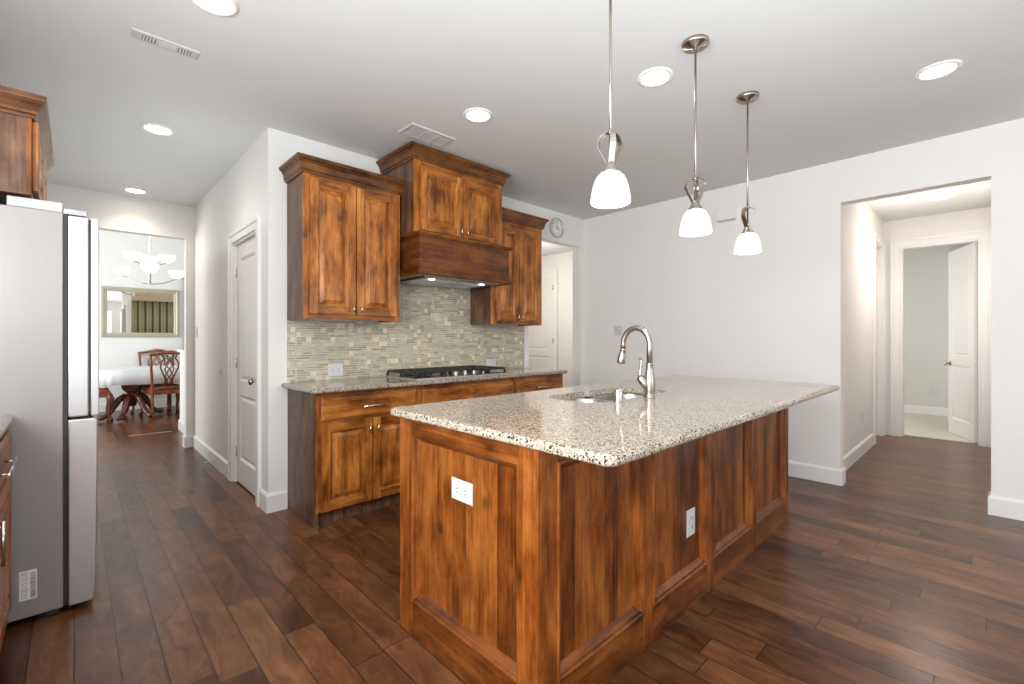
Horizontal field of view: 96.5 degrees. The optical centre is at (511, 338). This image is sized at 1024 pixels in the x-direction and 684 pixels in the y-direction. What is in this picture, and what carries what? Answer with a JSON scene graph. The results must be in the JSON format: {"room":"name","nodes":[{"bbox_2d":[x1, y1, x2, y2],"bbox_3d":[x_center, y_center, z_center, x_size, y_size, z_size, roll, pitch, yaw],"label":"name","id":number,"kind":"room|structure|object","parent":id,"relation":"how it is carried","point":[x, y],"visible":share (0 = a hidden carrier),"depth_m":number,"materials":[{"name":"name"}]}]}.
{"room":"kitchen","nodes":[
{"label":"kitchen","id":0,"kind":"room"},
{"bbox_2d":[47,183,193,435],"bbox_3d":[-3.435,-0.409,5.518,4.520,3.300,0.120,0,0,-44],"label":"wall","id":1,"kind":"structure","parent":0,"point":[114,212],"depth_m":5.01,"materials":[{"name":"white paint"}]},
{"bbox_2d":[99,230,183,403],"bbox_3d":[-6.859,-0.409,7.874,6.200,3.300,0.120,0,0,-44],"label":"wall","id":2,"kind":"structure","parent":0,"point":[113,351],"depth_m":8.03,"materials":[{"name":"white paint"}]},
{"bbox_2d":[99,398,179,411],"bbox_3d":[-6.812,1.173,7.824,6.200,0.137,0.016,0,0,-44],"label":"baseboard","id":3,"kind":"structure","parent":2,"relation":"attached to","point":[160,402],"depth_m":8.21,"materials":[{"name":"white wood"}]},
{"bbox_2d":[101,286,178,336],"bbox_3d":[-6.538,-0.453,8.074,1.070,0.863,0.034,0,0,-44],"label":"wall mirror","id":4,"kind":"object","parent":2,"relation":"attached to","point":[125,311],"visible":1,"depth_m":8.05,"materials":[{"name":"silver glass"}]},
{"bbox_2d":[180,352,183,421],"bbox_3d":[-4.072,0.714,5.849,0.120,1.055,1.240,0,0,-44],"label":"wall","id":5,"kind":"structure","parent":0,"point":[181,353],"depth_m":6.11,"materials":[{"name":"white paint"}]},
{"bbox_2d":[178,419,183,433],"bbox_3d":[-4.083,1.173,5.849,0.136,0.137,1.256,0,0,-44],"label":"baseboard","id":6,"kind":"structure","parent":5,"relation":"attached to","point":[180,422],"depth_m":6.09,"materials":[{"name":"white wood"}]},
{"bbox_2d":[194,133,262,488],"bbox_3d":[-2.686,-0.131,4.332,0.120,2.743,2.630,0,0,-44],"label":"wall","id":7,"kind":"structure","parent":0,"point":[236,198],"depth_m":4.43,"materials":[{"name":"white paint"}]},
{"bbox_2d":[182,434,193,447],"bbox_3d":[-3.710,1.173,5.243,0.096,0.137,0.136,0,0,-44],"label":"baseboard","id":8,"kind":"structure","parent":7,"relation":"attached to","point":[187,441],"depth_m":5.19,"materials":[{"name":"white wood"}]},
{"bbox_2d":[193,435,227,477],"bbox_3d":[-3.065,1.173,4.629,0.016,0.137,1.675,0,0,-44],"label":"baseboard","id":9,"kind":"structure","parent":7,"relation":"attached to","point":[221,464],"depth_m":4.52,"materials":[{"name":"white wood"}]},
{"bbox_2d":[228,215,260,506],"bbox_3d":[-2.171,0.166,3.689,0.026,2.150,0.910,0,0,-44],"label":"trim","id":10,"kind":"structure","parent":7,"relation":"attached to","point":[254,224],"depth_m":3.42,"materials":[{"name":"white wood"}]},
{"bbox_2d":[236,236,254,495],"bbox_3d":[-2.167,0.216,3.711,0.101,2.025,0.717,0,0,-44],"label":"door","id":11,"kind":"structure","parent":7,"relation":"in","point":[245,269],"depth_m":3.75,"materials":[{"name":"white wood"}]},
{"bbox_2d":[259,488,287,513],"bbox_3d":[-1.744,1.173,3.342,0.141,0.137,0.171,0,0,-44],"label":"baseboard","id":12,"kind":"structure","parent":7,"relation":"attached to","point":[274,501],"depth_m":3.28,"materials":[{"name":"white wood"}]},
{"bbox_2d":[263,127,583,492],"bbox_3d":[-0.453,-0.131,4.568,3.670,2.743,0.120,0,0,-44],"label":"wall","id":13,"kind":"structure","parent":0,"point":[278,146],"depth_m":3.33,"materials":[{"name":"white paint"}]},
{"bbox_2d":[279,152,405,321],"bbox_3d":[-1.246,-0.684,3.456,0.847,1.100,0.383,0,0,-44],"label":"upper cabinet","id":14,"kind":"object","parent":13,"relation":"attached to","point":[343,221],"visible":1,"depth_m":3.29,"materials":[{"name":"brown wood"}]},
{"bbox_2d":[287,283,523,381],"bbox_3d":[-0.755,-0.084,4.189,2.460,0.810,0.008,0,0,-44],"label":"tile backsplash","id":15,"kind":"structure","parent":13,"relation":"attached to","point":[434,329],"depth_m":4.04,"materials":[{"name":"tile"}]},
{"bbox_2d":[328,364,342,376],"bbox_3d":[-1.379,0.249,3.579,0.122,0.098,0.009,0,0,-44],"label":"wall outlet","id":16,"kind":"object","parent":15,"relation":"attached to","point":[333,369],"visible":1,"depth_m":3.58,"materials":[{"name":"plastic"}]},
{"bbox_2d":[487,359,495,366],"bbox_3d":[-0.211,0.256,4.699,0.122,0.085,0.009,0,0,-44],"label":"wall outlet","id":17,"kind":"object","parent":15,"relation":"attached to","point":[490,362],"visible":0.96,"depth_m":4.70,"materials":[{"name":"plastic"}]},
{"bbox_2d":[376,141,510,245],"bbox_3d":[-0.572,-1.145,3.981,1.035,0.668,0.558,0,0,-44],"label":"upper cabinet","id":18,"kind":"object","parent":13,"relation":"attached to","point":[445,193],"visible":0.88,"depth_m":3.71,"materials":[{"name":"brown wood"}]},
{"bbox_2d":[400,230,512,288],"bbox_3d":[-0.550,-0.636,3.961,0.974,0.345,0.597,0,0,-44],"label":"range hood","id":19,"kind":"object","parent":18,"relation":"attached to","point":[427,258],"visible":0.91,"depth_m":3.69,"materials":[{"name":"brown wood"}]},
{"bbox_2d":[470,207,548,325],"bbox_3d":[-0.035,-0.684,4.617,0.799,1.100,0.383,0,0,-44],"label":"upper cabinet","id":20,"kind":"object","parent":13,"relation":"attached to","point":[519,303],"visible":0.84,"depth_m":4.50,"materials":[{"name":"brown wood"}]},
{"bbox_2d":[550,218,563,237],"bbox_3d":[0.534,-1.307,5.410,0.236,0.236,0.030,0,0,-44],"label":"wall clock","id":21,"kind":"object","parent":13,"relation":"attached to","point":[556,225],"visible":1,"depth_m":5.41,"materials":[{"name":"white plastic"}]},
{"bbox_2d":[0,0,1023,255],"bbox_3d":[1.903,-1.552,3.072,13.200,0.100,11.040,0,0,-44],"label":"ceiling","id":22,"kind":"structure","parent":0,"point":[834,80],"depth_m":2.71,"materials":[{"name":"white paint"}]},
{"bbox_2d":[123,187,147,193],"bbox_3d":[-3.825,-1.496,4.645,0.200,0.009,0.200,0,0,-44],"label":"recessed light","id":23,"kind":"object","parent":22,"relation":"in","point":[128,189],"visible":1,"depth_m":4.63,"materials":[{"name":"white"}]},
{"bbox_2d":[140,123,174,135],"bbox_3d":[-2.541,-1.496,3.280,0.200,0.009,0.200,0,0,-44],"label":"recessed light","id":24,"kind":"object","parent":22,"relation":"in","point":[154,128],"visible":1,"depth_m":3.28,"materials":[{"name":"white"}]},
{"bbox_2d":[130,27,199,59],"bbox_3d":[-1.765,-1.496,2.332,0.275,0.012,0.086,0,0,-44],"label":"ceiling vent","id":25,"kind":"object","parent":22,"relation":"in","point":[138,34],"visible":1,"depth_m":2.31,"materials":[{"name":"plastic"}]},
{"bbox_2d":[190,0,238,16],"bbox_3d":[-1.328,-1.496,2.030,0.200,0.009,0.200,0,0,-44],"label":"recessed light","id":26,"kind":"object","parent":22,"relation":"in","point":[225,8],"visible":1,"depth_m":2.06,"materials":[{"name":"white"}]},
{"bbox_2d":[398,122,455,146],"bbox_3d":[-0.627,-1.495,3.382,0.376,0.014,0.200,0,0,-44],"label":"ceiling vent","id":27,"kind":"object","parent":22,"relation":"in","point":[413,130],"visible":1,"depth_m":3.36,"materials":[{"name":"plastic"}]},
{"bbox_2d":[463,108,492,122],"bbox_3d":[-0.229,-1.496,3.074,0.200,0.009,0.200,0,0,-44],"label":"recessed light","id":28,"kind":"object","parent":22,"relation":"in","point":[478,115],"visible":1,"depth_m":3.06,"materials":[{"name":"white"}]},
{"bbox_2d":[590,0,630,208],"bbox_3d":[0.388,-1.016,1.799,0.156,0.970,0.156,0,0,1],"label":"pendant light","id":29,"kind":"object","parent":22,"relation":"hanging from","point":[610,190],"visible":1,"depth_m":1.78,"materials":[{"name":"white glass"}]},
{"bbox_2d":[637,67,672,86],"bbox_3d":[0.822,-1.496,2.627,0.200,0.009,0.200,0,0,-44],"label":"recessed light","id":30,"kind":"object","parent":22,"relation":"in","point":[656,76],"visible":1,"depth_m":2.62,"materials":[{"name":"white"}]},
{"bbox_2d":[679,34,711,236],"bbox_3d":[0.931,-1.016,2.320,0.156,0.970,0.156,0,0,26],"label":"pendant light","id":31,"kind":"object","parent":22,"relation":"hanging from","point":[695,222],"visible":1,"depth_m":2.30,"materials":[{"name":"white glass"}]},
{"bbox_2d":[734,91,761,254],"bbox_3d":[1.462,-1.016,2.836,0.156,0.970,0.156,0,0,-4],"label":"pendant light","id":32,"kind":"object","parent":22,"relation":"hanging from","point":[748,242],"visible":1,"depth_m":2.81,"materials":[{"name":"white glass"}]},
{"bbox_2d":[914,59,962,80],"bbox_3d":[2.385,-1.496,2.559,0.200,0.009,0.200,0,0,-44],"label":"recessed light","id":33,"kind":"object","parent":22,"relation":"in","point":[943,68],"visible":1,"depth_m":2.55,"materials":[{"name":"white"}]},
{"bbox_2d":[928,194,953,200],"bbox_3d":[4.572,-1.496,4.870,0.200,0.009,0.200,0,0,-44],"label":"recessed light","id":34,"kind":"object","parent":22,"relation":"in","point":[941,197],"visible":1,"depth_m":4.87,"materials":[{"name":"white"}]},
{"bbox_2d":[0,405,1023,683],"bbox_3d":[0.491,1.288,4.545,13.200,0.106,15.120,0,0,-44],"label":"floor","id":35,"kind":"structure","parent":0,"point":[900,572],"depth_m":2.23,"materials":[{"name":"brown wood"}]},
{"bbox_2d":[0,431,17,652],"bbox_3d":[-1.744,0.799,1.133,0.642,0.884,1.650,0,0,-44],"label":"base cabinet","id":36,"kind":"object","parent":35,"relation":"on","point":[6,468],"visible":0.91,"depth_m":1.75,"materials":[{"name":"brown wood"}]},
{"bbox_2d":[0,415,12,437],"bbox_3d":[-1.753,0.339,1.119,0.614,0.034,1.682,0,0,-44],"label":"countertop","id":37,"kind":"structure","parent":36,"relation":"on","point":[6,420],"depth_m":1.77,"materials":[{"name":"stone"}]},
{"bbox_2d":[0,195,98,622],"bbox_3d":[-2.550,0.317,2.162,0.861,1.848,0.909,0,0,-44],"label":"refrigerator","id":38,"kind":"object","parent":35,"relation":"on","point":[49,251],"visible":1,"depth_m":2.02,"materials":[{"name":"stainless steel"},{"name":"metal"}]},
{"bbox_2d":[21,572,35,598],"bbox_3d":[-2.089,1.066,1.974,0.045,0.113,0.001,0,0,-44],"label":"print","id":39,"kind":"object","parent":38,"relation":"attached to","point":[28,579],"depth_m":1.98},
{"bbox_2d":[99,388,114,421],"bbox_3d":[-6.344,0.716,6.801,0.632,1.055,0.587,0,0,-44],"label":"dining chair","id":40,"kind":"object","parent":35,"relation":"on","point":[103,392],"visible":0.25,"depth_m":6.79,"materials":[{"name":"red wood"}]},
{"bbox_2d":[97,385,163,420],"bbox_3d":[-5.903,0.856,7.463,1.308,0.740,1.216,0,0,-44],"label":"pedestal dining table","id":41,"kind":"object","parent":35,"relation":"on","point":[132,397],"visible":0.67,"depth_m":7.03,"materials":[{"name":"red wood"}]},
{"bbox_2d":[99,365,179,387],"bbox_3d":[-5.949,0.619,7.546,1.451,0.282,1.159,0,0,-44],"label":"tablecloth","id":42,"kind":"object","parent":41,"relation":"on","point":[131,375],"visible":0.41,"depth_m":7.00,"materials":[{"name":"white fabric"}]},
{"bbox_2d":[130,349,174,412],"bbox_3d":[-6.213,0.716,7.932,0.587,1.055,0.632,0,0,-29],"label":"dining chair","id":43,"kind":"object","parent":35,"relation":"on","point":[169,396],"visible":0.37,"depth_m":8.08,"materials":[{"name":"red wood"}]},
{"bbox_2d":[138,350,179,418],"bbox_3d":[-5.548,0.716,7.307,0.632,1.055,0.587,0,0,38],"label":"dining chair","id":44,"kind":"object","parent":35,"relation":"on","point":[166,388],"visible":0.75,"depth_m":7.14,"materials":[{"name":"wood"}]},
{"bbox_2d":[288,386,418,529],"bbox_3d":[-1.158,0.799,3.399,0.776,0.884,0.582,0,0,-44],"label":"base cabinet","id":45,"kind":"object","parent":35,"relation":"on","point":[344,447],"visible":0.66,"depth_m":3.14,"materials":[{"name":"brown wood"}]},
{"bbox_2d":[419,378,513,403],"bbox_3d":[-0.510,0.799,4.021,1.020,0.884,0.582,0,0,-44],"label":"base cabinet","id":46,"kind":"object","parent":35,"relation":"on","point":[433,393],"visible":0.05,"depth_m":3.78,"materials":[{"name":"brown wood"}]},
{"bbox_2d":[281,367,567,393],"bbox_3d":[-0.543,0.339,3.983,2.560,0.034,0.592,0,0,-44],"label":"countertop","id":47,"kind":"structure","parent":46,"relation":"on","point":[354,384],"depth_m":3.41,"materials":[{"name":"stone"}]},
{"bbox_2d":[385,365,507,379],"bbox_3d":[-0.550,0.291,3.990,0.960,0.060,0.480,0,0,-44],"label":"gas cooktop","id":48,"kind":"object","parent":47,"relation":"in","point":[427,373],"visible":1,"depth_m":3.86,"materials":[{"name":"metal"}]},
{"bbox_2d":[385,370,507,379],"bbox_3d":[-0.550,0.315,3.990,0.960,0.014,0.480,0,0,-44],"label":"steel tray","id":49,"kind":"object","parent":48,"relation":"on","point":[451,374],"depth_m":3.82,"materials":[{"name":"silver metal"}]},
{"bbox_2d":[514,374,562,392],"bbox_3d":[0.107,0.799,4.613,0.690,0.884,0.582,0,0,-44],"label":"base cabinet","id":50,"kind":"object","parent":35,"relation":"on","point":[542,382],"visible":0.1,"depth_m":4.40,"materials":[{"name":"brown wood"}]},
{"bbox_2d":[400,397,787,683],"bbox_3d":[0.699,0.790,2.561,2.527,0.902,0.841,0,0,-44],"label":"base cabinet","id":51,"kind":"object","parent":35,"relation":"on","point":[559,569],"visible":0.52,"depth_m":1.73,"materials":[{"name":"brown wood"}]},
{"bbox_2d":[452,477,472,505],"bbox_3d":[-0.188,0.569,1.700,0.009,0.080,0.125,0,0,-44],"label":"island outlet","id":52,"kind":"object","parent":51,"relation":"attached to","point":[462,491],"visible":1,"depth_m":1.69,"materials":[{"name":"plastic"}]},
{"bbox_2d":[455,485,458,493],"bbox_3d":[-0.206,0.569,1.716,0.003,0.034,0.028,0,0,-44],"label":"socket","id":53,"kind":"object","parent":52,"relation":"attached to","point":[456,486],"depth_m":1.71,"materials":[{"name":"plastic"}]},
{"bbox_2d":[463,488,466,497],"bbox_3d":[-0.173,0.569,1.681,0.003,0.034,0.028,0,0,-44],"label":"socket","id":54,"kind":"object","parent":52,"relation":"attached to","point":[464,489],"depth_m":1.68,"materials":[{"name":"plastic"}]},
{"bbox_2d":[390,375,839,466],"bbox_3d":[0.801,0.322,2.506,2.630,0.034,1.172,0,0,-44],"label":"countertop","id":55,"kind":"structure","parent":51,"relation":"on","point":[684,409],"depth_m":1.83,"materials":[{"name":"stone"}]},
{"bbox_2d":[567,393,643,402],"bbox_3d":[0.539,0.435,2.512,0.835,0.190,0.404,0,0,-44],"label":"double sink","id":56,"kind":"object","parent":55,"relation":"in","point":[604,397],"visible":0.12,"depth_m":2.75,"materials":[{"name":"metal"}]},
{"bbox_2d":[613,389,623,402],"bbox_3d":[0.510,0.275,2.191,0.052,0.061,0.052,0,0,-44],"label":"air gap","id":57,"kind":"object","parent":55,"relation":"on","point":[618,393],"visible":1,"depth_m":2.17,"materials":[{"name":"metal"}]},
{"bbox_2d":[617,325,655,397],"bbox_3d":[0.645,0.118,2.400,0.079,0.374,0.223,0,0,-44],"label":"faucet","id":58,"kind":"object","parent":55,"relation":"on","point":[647,382],"visible":1,"depth_m":2.34,"materials":[{"name":"silver metal"}]},
{"bbox_2d":[686,507,694,537],"bbox_3d":[0.845,0.869,2.157,0.080,0.125,0.009,0,0,-44],"label":"island outlet","id":59,"kind":"object","parent":51,"relation":"attached to","point":[690,514],"visible":1,"depth_m":2.15,"materials":[{"name":"plastic"}]},
{"bbox_2d":[542,251,572,387],"bbox_3d":[1.901,-0.131,7.061,0.120,2.743,5.440,0,0,-44],"label":"wall","id":60,"kind":"structure","parent":0,"point":[564,261],"depth_m":7.98,"materials":[{"name":"white paint"}]},
{"bbox_2d":[529,271,552,368],"bbox_3d":[0.437,0.021,8.500,0.049,2.440,0.936,0,0,-44],"label":"door","id":61,"kind":"structure","parent":60,"relation":"in","point":[541,336],"depth_m":8.33,"materials":[{"name":"white wood"}]},
{"bbox_2d":[542,266,557,368],"bbox_3d":[0.423,-0.024,8.497,0.026,2.530,1.100,0,0,-44],"label":"trim","id":62,"kind":"structure","parent":60,"relation":"attached to","point":[554,269],"depth_m":8.12,"materials":[{"name":"white wood"}]},
{"bbox_2d":[584,118,1023,499],"bbox_3d":[3.701,-0.131,2.975,0.120,2.743,8.170,0,0,-44],"label":"wall","id":63,"kind":"structure","parent":0,"point":[776,313],"depth_m":4.16,"materials":[{"name":"white paint"}]},
{"bbox_2d":[614,325,621,334],"bbox_3d":[1.257,-0.094,5.425,0.016,0.115,0.115,0,0,-44],"label":"light switch","id":64,"kind":"object","parent":63,"relation":"attached to","point":[617,329],"visible":0.98,"depth_m":5.42,"materials":[{"name":"plastic"}]},
{"bbox_2d":[716,207,736,222],"bbox_3d":[2.115,-1.218,4.512,0.040,0.122,0.185,0,0,-44],"label":"door chime","id":65,"kind":"object","parent":63,"relation":"attached to","point":[727,214],"visible":1,"depth_m":4.49,"materials":[{"name":"white plastic"}]},
{"bbox_2d":[788,460,845,485],"bbox_3d":[1.815,1.173,4.871,2.826,0.137,0.136,0,0,45],"label":"baseboard","id":66,"kind":"structure","parent":63,"relation":"attached to","point":[829,475],"depth_m":3.96,"materials":[{"name":"white wood"}]},
{"bbox_2d":[988,491,1023,520],"bbox_3d":[4.964,1.173,1.646,0.136,0.137,4.504,0,0,-44],"label":"baseboard","id":67,"kind":"structure","parent":63,"relation":"attached to","point":[1011,508],"depth_m":3.16,"materials":[{"name":"white wood"}]},
{"bbox_2d":[844,202,882,454],"bbox_3d":[3.761,-0.131,4.992,2.760,2.743,0.120,0,0,-44],"label":"wall","id":68,"kind":"structure","parent":0,"point":[860,221],"depth_m":4.77,"materials":[{"name":"white paint"}]},
{"bbox_2d":[844,433,874,469],"bbox_3d":[3.526,1.173,4.673,1.980,0.137,0.016,0,0,-44],"label":"baseboard","id":69,"kind":"structure","parent":68,"relation":"attached to","point":[852,456],"depth_m":4.69,"materials":[{"name":"white wood"}]},
{"bbox_2d":[876,249,876,434],"bbox_3d":[4.459,0.049,5.666,0.520,2.360,0.035,0,0,-44],"label":"door","id":70,"kind":"structure","parent":68,"relation":"in","point":[876,249],"depth_m":5.80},
{"bbox_2d":[876,243,881,435],"bbox_3d":[4.461,0.041,5.664,0.560,2.400,0.120,0,0,-44],"label":"trim","id":71,"kind":"structure","parent":68,"relation":"attached to","point":[878,247],"depth_m":5.82,"materials":[{"name":"white wood"}]},
{"bbox_2d":[873,232,885,443],"bbox_3d":[4.511,-0.004,5.611,0.740,2.490,0.026,0,0,-44],"label":"trim","id":72,"kind":"structure","parent":68,"relation":"attached to","point":[877,238],"depth_m":5.80,"materials":[{"name":"white wood"}]},
{"bbox_2d":[904,245,948,407],"bbox_3d":[7.115,-0.131,7.101,0.100,2.743,4.800,0,0,-44],"label":"wall","id":73,"kind":"structure","parent":0,"point":[925,269],"depth_m":7.43,"materials":[{"name":"white paint"}]},
{"bbox_2d":[904,405,947,419],"bbox_3d":[6.910,1.173,6.905,0.466,0.137,4.600,0,0,-44],"label":"baseboard","id":74,"kind":"structure","parent":73,"relation":"attached to","point":[928,410],"depth_m":7.41,"materials":[{"name":"white wood"}]},
{"bbox_2d":[930,387,935,394],"bbox_3d":[6.785,0.855,7.366,0.009,0.120,0.080,0,0,-44],"label":"wall outlet","id":75,"kind":"object","parent":73,"relation":"attached to","point":[932,390],"visible":1,"depth_m":7.37,"materials":[{"name":"plastic"}]},
{"bbox_2d":[883,207,990,434],"bbox_3d":[5.354,-0.131,5.412,0.120,2.743,4.800,0,0,-44],"label":"wall","id":76,"kind":"structure","parent":0,"point":[980,218],"depth_m":5.65,"materials":[{"name":"white paint"}]},
{"bbox_2d":[890,228,990,446],"bbox_3d":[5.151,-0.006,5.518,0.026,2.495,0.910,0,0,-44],"label":"trim","id":77,"kind":"structure","parent":76,"relation":"attached to","point":[984,235],"depth_m":5.40,"materials":[{"name":"white wood"}]},
{"bbox_2d":[944,242,977,442],"bbox_3d":[5.649,0.049,5.702,0.167,2.360,0.700,0,0,20],"label":"door","id":78,"kind":"structure","parent":76,"relation":"in","point":[962,363],"depth_m":5.67,"materials":[{"name":"white wood"}]},
{"bbox_2d":[949,242,975,251],"bbox_3d":[7.638,-0.131,6.158,0.450,2.743,2.515,0,0,-44],"label":"wall","id":79,"kind":"structure","parent":0,"point":[956,246],"depth_m":6.85,"materials":[{"name":"white paint"}]},
{"bbox_3d":[-5.531,-2.109,6.417,6.300,0.100,4.080,0,0,-44],"label":"ceiling","id":80,"kind":"structure","parent":0,"visible":0},
{"bbox_2d":[112,236,183,284],"bbox_3d":[-5.575,-1.439,7.082,0.918,1.240,0.865,0,0,-44],"label":"chandelier","id":81,"kind":"object","parent":80,"relation":"hanging from","point":[149,265],"visible":0.96,"depth_m":7.07,"materials":[{"name":"white glass"}]},
{"bbox_3d":[-2.552,-0.130,1.418,0.120,2.743,7.020,0,0,-44],"label":"wall","id":82,"kind":"structure","parent":0,"visible":0},
{"bbox_2d":[0,85,53,204],"bbox_3d":[-2.618,-0.831,2.096,0.712,0.424,1.016,0,0,-44],"label":"upper cabinet","id":83,"kind":"object","parent":82,"relation":"attached to","point":[26,149],"visible":0.73,"depth_m":1.96,"materials":[{"name":"brown wood"}]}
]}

